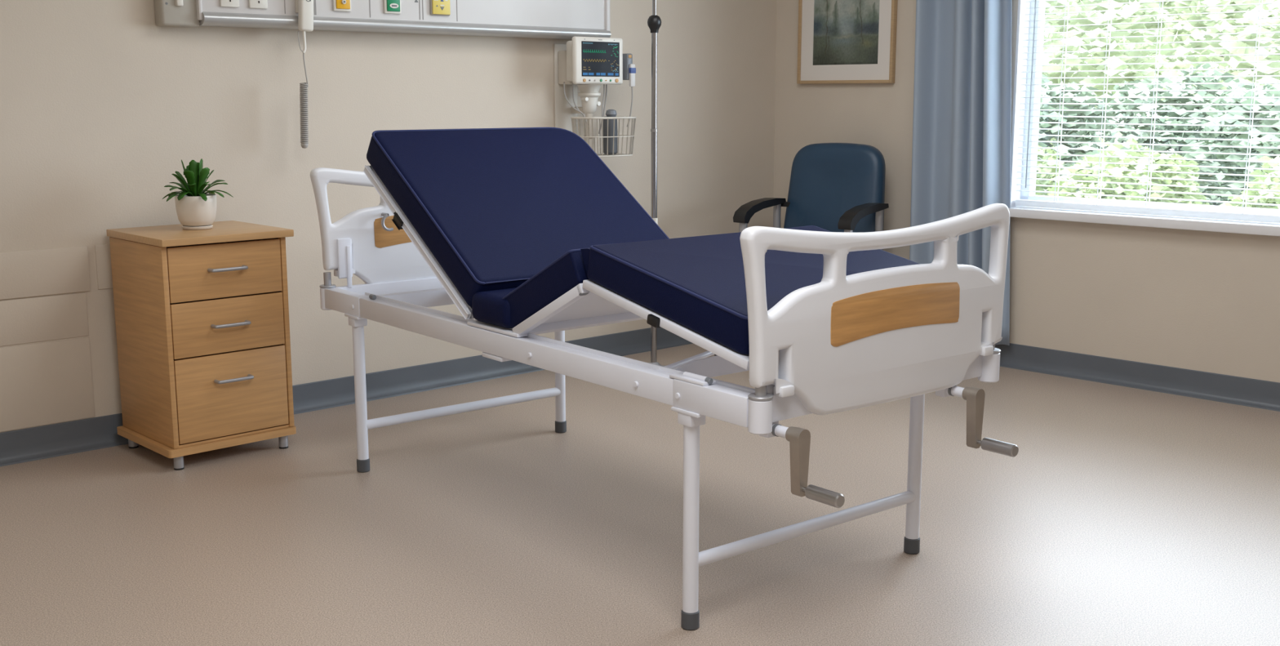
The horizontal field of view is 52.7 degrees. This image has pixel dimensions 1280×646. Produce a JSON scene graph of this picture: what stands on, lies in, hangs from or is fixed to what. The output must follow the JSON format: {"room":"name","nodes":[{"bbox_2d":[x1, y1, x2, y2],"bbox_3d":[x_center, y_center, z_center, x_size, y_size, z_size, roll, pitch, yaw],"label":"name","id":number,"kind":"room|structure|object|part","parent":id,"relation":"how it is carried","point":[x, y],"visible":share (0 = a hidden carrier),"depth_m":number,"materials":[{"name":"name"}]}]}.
{"room":"care facility","nodes":[
{"label":"care facility","id":0,"kind":"room"},
{"bbox_2d":[0,0,777,432],"bbox_3d":[-1.356,-0.960,5.116,5.800,2.620,0.200,-9,13,-41],"label":"wall","id":1,"kind":"structure","parent":0,"point":[101,103],"depth_m":5.09,"materials":[{"name":"paint"}]},
{"bbox_2d":[0,292,88,346],"bbox_3d":[-2.331,0.026,4.259,0.992,0.156,0.006,-9,13,-41],"label":"wall panel","id":2,"kind":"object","parent":1,"relation":"attached to","point":[42,318],"depth_m":4.49,"materials":[{"name":"paint"}]},
{"bbox_2d":[0,245,90,299],"bbox_3d":[-2.323,-0.134,4.235,1.008,0.160,0.011,-9,13,-41],"label":"wall panel","id":3,"kind":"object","parent":1,"relation":"attached to","point":[52,271],"depth_m":4.46,"materials":[{"name":"paint"}]},
{"bbox_2d":[0,337,94,431],"bbox_3d":[-2.331,0.252,4.299,0.992,0.292,0.006,-9,13,-41],"label":"wall panel","id":4,"kind":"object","parent":1,"relation":"attached to","point":[46,383],"depth_m":4.52,"materials":[{"name":"paint"}]},
{"bbox_2d":[94,243,112,288],"bbox_3d":[-1.739,-0.228,4.755,0.515,0.160,0.008,-9,13,-41],"label":"trim","id":5,"kind":"structure","parent":1,"relation":"attached to","point":[103,256],"depth_m":4.60,"materials":[{"name":"paint"}]},
{"bbox_2d":[0,327,693,466],"bbox_3d":[-1.353,0.302,5.185,5.600,0.111,0.034,-9,13,-41],"label":"baseboard","id":6,"kind":"structure","parent":1,"relation":"attached to","point":[43,442],"depth_m":5.34,"materials":[{"name":"plastic"}]},
{"bbox_2d":[154,0,610,39],"bbox_3d":[-0.929,-1.411,5.214,2.068,0.485,0.113,-9,13,-41],"label":"panel","id":7,"kind":"object","parent":1,"relation":"attached to","point":[530,19],"visible":0.94,"depth_m":5.21,"materials":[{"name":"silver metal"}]},
{"bbox_3d":[-1.637,-1.143,4.588,0.024,0.036,0.020,-9,13,-41],"label":"knob","id":8,"kind":"part","parent":7,"relation":"part of","materials":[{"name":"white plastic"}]},
{"bbox_3d":[-1.584,-1.315,4.605,0.014,0.462,0.031,-9,13,-41],"label":"trim","id":9,"kind":"part","parent":7,"relation":"part of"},
{"bbox_2d":[219,0,239,7],"bbox_3d":[-1.492,-1.205,4.688,0.072,0.116,0.012,-9,13,-41],"label":"power socket","id":10,"kind":"object","parent":7,"relation":"attached to","point":[223,3],"depth_m":4.69,"materials":[{"name":"white plastic"}]},
{"bbox_2d":[248,0,267,8],"bbox_3d":[-1.409,-1.218,4.761,0.072,0.116,0.012,-9,13,-41],"label":"power socket","id":11,"kind":"object","parent":7,"relation":"attached to","point":[253,4],"depth_m":4.76,"materials":[{"name":"white plastic"}]},
{"bbox_2d":[294,0,313,148],"bbox_3d":[-1.270,-0.972,4.900,0.078,0.613,0.059,-9,13,-41],"label":"handset","id":12,"kind":"object","parent":7,"relation":"hanging from","point":[304,8],"visible":1,"depth_m":4.87,"materials":[{"name":"white plastic"}]},
{"bbox_3d":[-1.272,-0.995,4.879,0.032,0.209,0.008,-6,12,-31],"label":"cord","id":13,"kind":"part","parent":12,"relation":"part of","materials":[{"name":"grey plastic"}]},
{"bbox_3d":[-1.277,-0.797,4.909,0.039,0.231,0.031,-9,13,-41],"label":"coiled cord","id":14,"kind":"part","parent":12,"relation":"part of","materials":[{"name":"grey plastic"}]},
{"bbox_3d":[-1.280,-0.679,4.927,0.027,0.026,0.027,-9,13,-41],"label":"cord","id":15,"kind":"part","parent":12,"relation":"part of","materials":[{"name":"grey plastic"}]},
{"bbox_2d":[332,0,351,12],"bbox_3d":[-1.152,-1.266,4.987,0.062,0.125,0.057,0,10,0],"label":"outlet plate","id":16,"kind":"object","parent":7,"relation":"attached to","point":[338,6],"depth_m":4.98,"materials":[{"name":"orange plastic"}]},
{"bbox_2d":[383,0,401,13],"bbox_3d":[-0.986,-1.293,5.135,0.062,0.125,0.057,0,10,0],"label":"outlet plate","id":17,"kind":"object","parent":7,"relation":"attached to","point":[390,6],"depth_m":5.13,"materials":[{"name":"green plastic"}]},
{"bbox_3d":[-0.881,-1.211,5.297,1.922,0.052,0.107,-9,13,-41],"label":"bumper rail","id":18,"kind":"part","parent":7,"relation":"part of","materials":[{"name":"silver metal"}]},
{"bbox_2d":[430,0,450,16],"bbox_3d":[-0.817,-1.321,5.281,0.092,0.125,0.019,-9,13,-41],"label":"outlet plate","id":19,"kind":"object","parent":7,"relation":"attached to","point":[437,7],"depth_m":5.28,"materials":[{"name":"yellow plastic"}]},
{"bbox_2d":[553,44,601,149],"bbox_3d":[-0.272,-1.011,5.864,0.207,0.500,0.121,5,11,24],"label":"bracket","id":20,"kind":"object","parent":1,"relation":"attached to","point":[588,95],"visible":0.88,"depth_m":5.85,"materials":[{"name":"beige plastic"}]},
{"bbox_3d":[-0.339,-1.016,5.894,0.130,0.500,0.012,-9,13,-41],"label":"wall plate","id":21,"kind":"part","parent":20,"relation":"part of","materials":[{"name":"beige plastic"}]},
{"bbox_3d":[-0.269,-0.970,5.892,0.036,0.030,0.120,-9,13,-41],"label":"arm","id":22,"kind":"part","parent":20,"relation":"part of","materials":[{"name":"beige plastic"}]},
{"bbox_3d":[-0.248,-1.005,5.802,0.018,0.018,0.030,-9,13,-41],"label":"knob","id":23,"kind":"part","parent":20,"relation":"part of","materials":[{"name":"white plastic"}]},
{"bbox_2d":[558,36,622,133],"bbox_3d":[-0.225,-1.068,5.833,0.334,0.426,0.209,-9,13,-41],"label":"patient monitor","id":24,"kind":"object","parent":20,"relation":"attached to","point":[586,60],"visible":0.97,"depth_m":5.73,"materials":[{"name":"white plastic"}]},
{"bbox_2d":[622,53,635,127],"bbox_3d":[-0.052,-1.059,5.885,0.043,0.329,0.058,-9,13,-41],"label":"probe","id":25,"kind":"object","parent":24,"relation":"attached to","point":[628,68],"visible":0.94,"depth_m":5.85,"materials":[{"name":"grey plastic"}]},
{"bbox_2d":[570,115,635,157],"bbox_3d":[-0.163,-0.843,5.834,0.310,0.176,0.220,-9,13,-41],"label":"wire basket","id":26,"kind":"object","parent":20,"relation":"attached to","point":[593,120],"visible":0.65,"depth_m":5.78,"materials":[{"name":"white metal"}]},
{"bbox_2d":[603,109,617,154],"bbox_3d":[-0.134,-0.861,5.823,0.066,0.200,0.066,-9,13,-41],"label":"bottle","id":27,"kind":"object","parent":26,"relation":"in","point":[610,113],"visible":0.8,"depth_m":5.80,"materials":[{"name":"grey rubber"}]},
{"bbox_3d":[-0.130,-0.943,5.813,0.052,0.035,0.052,-9,13,-41],"label":"bulb","id":28,"kind":"part","parent":27,"relation":"part of","materials":[{"name":"grey plastic"}]},
{"bbox_2d":[0,343,1279,645],"bbox_3d":[0.981,0.818,2.929,6.913,0.120,5.591,10,14,44],"label":"floor","id":29,"kind":"structure","parent":0,"point":[1121,515],"depth_m":3.76,"materials":[{"name":"plastic"}]},
{"bbox_2d":[106,220,296,470],"bbox_3d":[-1.547,0.062,4.597,0.492,0.789,0.474,-9,14,-43],"label":"bedside cabinet","id":30,"kind":"object","parent":29,"relation":"on","point":[203,340],"visible":1,"depth_m":4.44,"materials":[{"name":"brown wood"}]},
{"bbox_2d":[162,158,233,230],"bbox_3d":[-1.562,-0.454,4.538,0.235,0.246,0.234,0,10,0],"label":"potted plant","id":31,"kind":"object","parent":30,"relation":"on","point":[196,209],"visible":1,"depth_m":4.50,"materials":[{"name":"green plant"}]},
{"bbox_3d":[-1.562,-0.398,4.549,0.140,0.106,0.140,0,10,0],"label":"pot","id":32,"kind":"part","parent":31,"relation":"part of","materials":[{"name":"beige ceramic"}]},
{"bbox_3d":[-1.416,-0.181,4.414,0.405,0.184,0.018,-9,14,-43],"label":"drawer","id":33,"kind":"part","parent":30,"relation":"part of","materials":[{"name":"brown wood"}]},
{"bbox_3d":[-1.416,0.006,4.447,0.405,0.185,0.018,-9,14,-43],"label":"drawer","id":34,"kind":"part","parent":30,"relation":"part of","materials":[{"name":"brown wood"}]},
{"bbox_3d":[-1.398,-0.184,4.392,0.137,0.013,0.038,-9,14,-43],"label":"handle","id":35,"kind":"part","parent":30,"relation":"part of","materials":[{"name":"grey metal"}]},
{"bbox_3d":[-1.398,0.005,4.425,0.137,0.013,0.038,-9,14,-43],"label":"handle","id":36,"kind":"part","parent":30,"relation":"part of","materials":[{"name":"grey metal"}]},
{"bbox_3d":[-1.416,0.244,4.489,0.405,0.288,0.018,-9,14,-43],"label":"drawer","id":37,"kind":"part","parent":30,"relation":"part of","materials":[{"name":"brown wood"}]},
{"bbox_3d":[-1.398,0.194,4.458,0.137,0.013,0.038,-9,14,-43],"label":"handle","id":38,"kind":"part","parent":30,"relation":"part of","materials":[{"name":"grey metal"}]},
{"bbox_2d":[647,0,664,366],"bbox_3d":[0.063,-0.778,5.724,0.240,2.050,0.240,-9,13,-41],"label":"stand","id":39,"kind":"object","parent":29,"relation":"on","point":[654,21],"visible":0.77,"depth_m":5.70,"materials":[{"name":"grey metal"}]},
{"bbox_3d":[0.063,-1.303,5.631,0.062,0.076,0.062,-9,13,-41],"label":"knob","id":40,"kind":"part","parent":39,"relation":"part of","materials":[{"name":"black plastic"}]},
{"bbox_2d":[310,164,1018,630],"bbox_3d":[-0.037,0.072,3.831,0.930,1.035,2.355,-8,13,-38],"label":"hospital bed","id":41,"kind":"object","parent":29,"relation":"on","point":[839,343],"visible":0.73,"depth_m":3.15,"materials":[{"name":"white metal"}]},
{"bbox_3d":[-1.073,-0.086,4.444,0.053,0.076,0.053,-8,13,-38],"label":"corner post","id":42,"kind":"part","parent":41,"relation":"part of","materials":[{"name":"white metal"}]},
{"bbox_2d":[344,313,367,327],"bbox_3d":[-0.935,-0.009,4.285,0.052,0.038,0.095,-8,13,-38],"label":"bracket","id":43,"kind":"object","parent":41,"relation":"attached to","point":[355,320],"depth_m":4.27,"materials":[{"name":"white metal"}]},
{"bbox_3d":[-0.937,0.225,4.329,0.038,0.500,0.038,-8,13,-38],"label":"leg","id":44,"kind":"part","parent":41,"relation":"part of","materials":[{"name":"white metal"}]},
{"bbox_3d":[-0.750,-0.353,4.662,0.915,0.451,0.042,-8,13,-38],"label":"headboard","id":45,"kind":"part","parent":41,"relation":"part of","materials":[{"name":"white plastic"}]},
{"bbox_3d":[-0.744,-0.135,4.685,0.780,0.062,0.028,-8,13,-38],"label":"rail","id":46,"kind":"part","parent":41,"relation":"part of","materials":[{"name":"white metal"}]},
{"bbox_3d":[-0.402,0.055,3.628,0.040,0.090,0.260,-8,13,-38],"label":"hinge plate","id":47,"kind":"part","parent":41,"relation":"part of","materials":[{"name":"white metal"}]},
{"bbox_3d":[-0.405,0.050,3.634,0.047,0.076,2.085,-8,13,-38],"label":"rail","id":48,"kind":"part","parent":41,"relation":"part of","materials":[{"name":"white metal"}]},
{"bbox_3d":[-0.300,0.136,4.837,0.038,0.500,0.038,-8,13,-38],"label":"leg","id":49,"kind":"part","parent":41,"relation":"part of","materials":[{"name":"white metal"}]},
{"bbox_2d":[366,127,919,354],"bbox_3d":[-0.011,-0.276,3.710,0.826,0.526,1.782,-8,13,-38],"label":"mattress","id":50,"kind":"object","parent":41,"relation":"on","point":[516,219],"visible":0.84,"depth_m":3.85,"materials":[{"name":"blue fabric"}]},
{"bbox_3d":[0.365,-0.104,3.278,0.808,0.194,0.595,-8,13,-38],"label":"leg","id":51,"kind":"part","parent":50,"relation":"part of","materials":[{"name":"blue fabric"}]},
{"bbox_2d":[671,406,706,426],"bbox_3d":[0.122,0.217,3.001,0.052,0.038,0.095,-8,13,-38],"label":"bracket","id":52,"kind":"object","parent":41,"relation":"attached to","point":[688,416],"depth_m":2.98,"materials":[{"name":"white metal"}]},
{"bbox_3d":[0.120,0.452,3.044,0.038,0.500,0.038,-8,13,-38],"label":"leg","id":53,"kind":"part","parent":41,"relation":"part of","materials":[{"name":"white metal"}]},
{"bbox_3d":[0.370,0.079,3.327,0.780,0.053,0.007,-8,13,-38],"label":"arched cross plate","id":54,"kind":"part","parent":41,"relation":"part of","materials":[{"name":"white metal"}]},
{"bbox_3d":[0.263,0.201,2.821,0.053,0.076,0.053,-8,13,-38],"label":"corner post","id":55,"kind":"part","parent":41,"relation":"part of","materials":[{"name":"white metal"}]},
{"bbox_3d":[0.294,0.101,2.850,0.039,0.120,0.008,-8,13,-38],"label":"latch plate","id":56,"kind":"part","parent":41,"relation":"part of","materials":[{"name":"white plastic"}]},
{"bbox_3d":[0.343,0.301,2.823,0.037,0.150,0.044,-8,13,-38],"label":"crank arm","id":57,"kind":"part","parent":41,"relation":"part of","materials":[{"name":"metal"}]},
{"bbox_3d":[0.389,0.370,2.776,0.031,0.031,0.112,-8,13,-38],"label":"crank handle","id":58,"kind":"part","parent":41,"relation":"part of","materials":[{"name":"silver metal"}]},
{"bbox_3d":[0.574,-0.033,3.036,0.915,0.451,0.042,-8,13,-38],"label":"footboard","id":59,"kind":"part","parent":41,"relation":"part of","materials":[{"name":"white plastic"}]},
{"bbox_3d":[0.571,0.147,3.087,0.780,0.062,0.028,-8,13,-38],"label":"rail","id":60,"kind":"part","parent":41,"relation":"part of","materials":[{"name":"white plastic"}]},
{"bbox_3d":[0.757,0.362,3.553,0.038,0.500,0.038,-8,13,-38],"label":"leg","id":61,"kind":"part","parent":41,"relation":"part of","materials":[{"name":"white metal"}]},
{"bbox_3d":[0.825,0.233,3.207,0.037,0.150,0.044,-8,13,-38],"label":"crank arm","id":62,"kind":"part","parent":41,"relation":"part of","materials":[{"name":"metal"}]},
{"bbox_3d":[0.900,0.111,3.330,0.053,0.076,0.053,-8,13,-38],"label":"corner post","id":63,"kind":"part","parent":41,"relation":"part of","materials":[{"name":"white metal"}]},
{"bbox_3d":[0.871,0.302,3.161,0.031,0.031,0.112,-8,13,-38],"label":"crank handle","id":64,"kind":"part","parent":41,"relation":"part of","materials":[{"name":"silver metal"}]},
{"bbox_2d":[733,142,888,250],"bbox_3d":[0.831,-0.347,6.251,0.621,1.024,0.593,7,12,34],"label":"armchair","id":65,"kind":"object","parent":29,"relation":"on","point":[834,187],"visible":0.44,"depth_m":6.31,"materials":[{"name":"blue leather"}]},
{"bbox_3d":[0.519,-0.209,6.316,0.040,0.724,0.132,7,12,34],"label":"leg","id":66,"kind":"part","parent":65,"relation":"part of","materials":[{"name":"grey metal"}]},
{"bbox_3d":[0.591,-0.556,6.359,0.064,0.103,0.412,7,12,34],"label":"armrest","id":67,"kind":"part","parent":65,"relation":"part of","materials":[{"name":"black plastic"}]},
{"bbox_3d":[0.713,-0.255,6.589,0.038,0.723,0.121,7,12,34],"label":"leg","id":68,"kind":"part","parent":65,"relation":"part of","materials":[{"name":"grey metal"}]},
{"bbox_3d":[0.960,-0.604,6.377,0.538,0.561,0.167,7,12,34],"label":"backrest","id":69,"kind":"part","parent":65,"relation":"part of","materials":[{"name":"blue leather"}]},
{"bbox_3d":[0.976,-0.153,6.001,0.040,0.724,0.132,7,12,34],"label":"leg","id":70,"kind":"part","parent":65,"relation":"part of","materials":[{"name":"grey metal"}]},
{"bbox_3d":[1.048,-0.501,6.044,0.064,0.103,0.412,7,12,34],"label":"armrest","id":71,"kind":"part","parent":65,"relation":"part of","materials":[{"name":"black plastic"}]},
{"bbox_3d":[1.169,-0.199,6.274,0.038,0.723,0.121,7,12,34],"label":"leg","id":72,"kind":"part","parent":65,"relation":"part of","materials":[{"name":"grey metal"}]},
{"bbox_2d":[773,0,1279,382],"bbox_3d":[3.130,-0.870,4.608,6.600,2.620,0.200,10,14,44],"label":"wall","id":73,"kind":"structure","parent":0,"point":[1208,301],"depth_m":5.72,"materials":[{"name":"paint"}]},
{"bbox_2d":[796,0,897,84],"bbox_3d":[1.029,-1.578,6.432,0.580,0.760,0.030,10,14,44],"label":"framed picture","id":74,"kind":"object","parent":73,"relation":"attached to","point":[839,41],"visible":1,"depth_m":6.45,"materials":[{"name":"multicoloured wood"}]},
{"bbox_2d":[813,0,879,65],"bbox_3d":[1.033,-1.579,6.437,0.398,0.574,0.016,10,14,44],"label":"painting","id":75,"kind":"object","parent":74,"relation":"attached to","point":[846,32],"depth_m":6.45,"materials":[{"name":"paper"}]},
{"bbox_2d":[909,0,1011,345],"bbox_3d":[1.481,-1.100,5.938,0.554,2.390,0.116,10,14,44],"label":"curtain","id":76,"kind":"object","parent":73,"relation":"hanging from","point":[961,149],"visible":0.7,"depth_m":5.96,"materials":[{"name":"blue fabric"}]},
{"bbox_2d":[995,342,1279,411],"bbox_3d":[3.049,0.380,4.745,6.600,0.111,0.030,10,14,44],"label":"baseboard","id":77,"kind":"structure","parent":73,"relation":"attached to","point":[1249,392],"depth_m":5.59,"materials":[{"name":"plastic"}]},
{"bbox_2d":[1008,0,1279,236],"bbox_3d":[2.480,-1.137,5.168,2.185,1.550,0.265,10,14,44],"label":"window","id":78,"kind":"structure","parent":73,"relation":"in","point":[1268,228],"depth_m":5.83,"materials":[{"name":"white paint"}]},
{"bbox_3d":[2.480,-0.396,5.299,2.185,0.045,0.265,10,14,44],"label":"sill","id":79,"kind":"part","parent":78,"relation":"part of","materials":[{"name":"white paint"}]},
{"bbox_2d":[1014,0,1279,222],"bbox_3d":[2.459,-1.156,5.143,2.029,1.499,0.046,10,14,44],"label":"blind","id":80,"kind":"object","parent":78,"relation":"attached to","point":[1245,216],"visible":1,"depth_m":5.48,"materials":[{"name":"white plastic"}]},
{"bbox_3d":[1.880,-1.250,5.712,0.004,1.435,0.033,10,14,44],"label":"ladder cord","id":81,"kind":"part","parent":80,"relation":"part of","materials":[{"name":"white fabric"}]},
{"bbox_3d":[2.022,-1.226,5.573,0.004,1.435,0.033,10,14,44],"label":"ladder cord","id":82,"kind":"part","parent":80,"relation":"part of","materials":[{"name":"white fabric"}]},
{"bbox_3d":[2.461,-0.433,5.272,2.029,0.030,0.032,10,14,44],"label":"rail","id":83,"kind":"part","parent":80,"relation":"part of","materials":[{"name":"white plastic"}]},
{"bbox_3d":[2.179,-1.199,5.421,0.004,1.435,0.033,10,14,44],"label":"ladder cord","id":84,"kind":"part","parent":80,"relation":"part of","materials":[{"name":"white fabric"}]},
{"bbox_3d":[2.463,-1.150,5.144,0.004,1.435,0.033,10,14,44],"label":"ladder cord","id":85,"kind":"part","parent":80,"relation":"part of","materials":[{"name":"white fabric"}]},
{"label":"outside","id":86,"kind":"structure","parent":0,"visible":0},
{"bbox_3d":[11.360,-1.290,17.731,28.000,0.120,29.750,10,14,44],"label":"ground","id":87,"kind":"structure","parent":86,"visible":0},
{"bbox_2d":[1035,145,1064,195],"bbox_3d":[3.026,-0.966,11.271,1.312,1.672,1.298,2,10,9],"label":"shrub","id":88,"kind":"object","parent":87,"relation":"on","point":[1039,150],"visible":0.02,"depth_m":10.93,"materials":[{"name":"green plant"}]},
{"bbox_2d":[1035,73,1142,192],"bbox_3d":[4.399,-1.842,14.511,2.558,2.180,2.448,10,14,44],"label":"bush","id":89,"kind":"object","parent":87,"relation":"on","point":[1043,87],"visible":0.1,"depth_m":13.85,"materials":[{"name":"green plant"}]},
{"bbox_2d":[1041,0,1174,147],"bbox_3d":[5.970,-4.315,19.507,3.832,5.224,3.834,1,10,5],"label":"tree","id":90,"kind":"object","parent":87,"relation":"on","point":[1072,2],"visible":0.29,"depth_m":18.35,"materials":[{"name":"green plant"}]},
{"bbox_2d":[1047,131,1209,204],"bbox_3d":[3.844,-0.703,10.115,1.444,1.566,1.439,10,14,44],"label":"shrub","id":91,"kind":"object","parent":87,"relation":"on","point":[1127,153],"visible":0.2,"depth_m":9.86,"materials":[{"name":"green plant"}]},
{"bbox_2d":[1097,63,1275,204],"bbox_3d":[6.540,-1.962,15.551,2.461,2.307,2.574,10,14,44],"label":"bush","id":92,"kind":"object","parent":87,"relation":"on","point":[1209,73],"visible":0.25,"depth_m":15.10,"materials":[{"name":"green plant"}]},
{"bbox_2d":[1115,0,1279,176],"bbox_3d":[10.088,-4.838,22.498,3.631,5.214,3.962,10,14,44],"label":"tree","id":93,"kind":"object","parent":87,"relation":"on","point":[1166,4],"visible":0.12,"depth_m":21.80,"materials":[{"name":"green plant"}]},
{"bbox_2d":[1168,81,1279,205],"bbox_3d":[6.514,-1.526,12.803,2.536,2.258,2.524,10,14,44],"label":"bush","id":94,"kind":"object","parent":87,"relation":"on","point":[1277,86],"visible":0.46,"depth_m":12.55,"materials":[{"name":"green plant"}]},
{"bbox_2d":[1173,0,1279,117],"bbox_3d":[8.938,-3.836,16.832,3.743,5.211,3.870,10,14,44],"label":"tree","id":95,"kind":"object","parent":87,"relation":"on","point":[1197,2],"visible":0.66,"depth_m":16.57,"materials":[{"name":"green plant"}]},
{"bbox_2d":[1218,155,1279,208],"bbox_3d":[4.687,-0.506,9.116,1.309,1.344,1.357,10,14,44],"label":"shrub","id":96,"kind":"object","parent":87,"relation":"on","point":[1270,180],"visible":0.09,"depth_m":9.03,"materials":[{"name":"green plant"}]}
]}

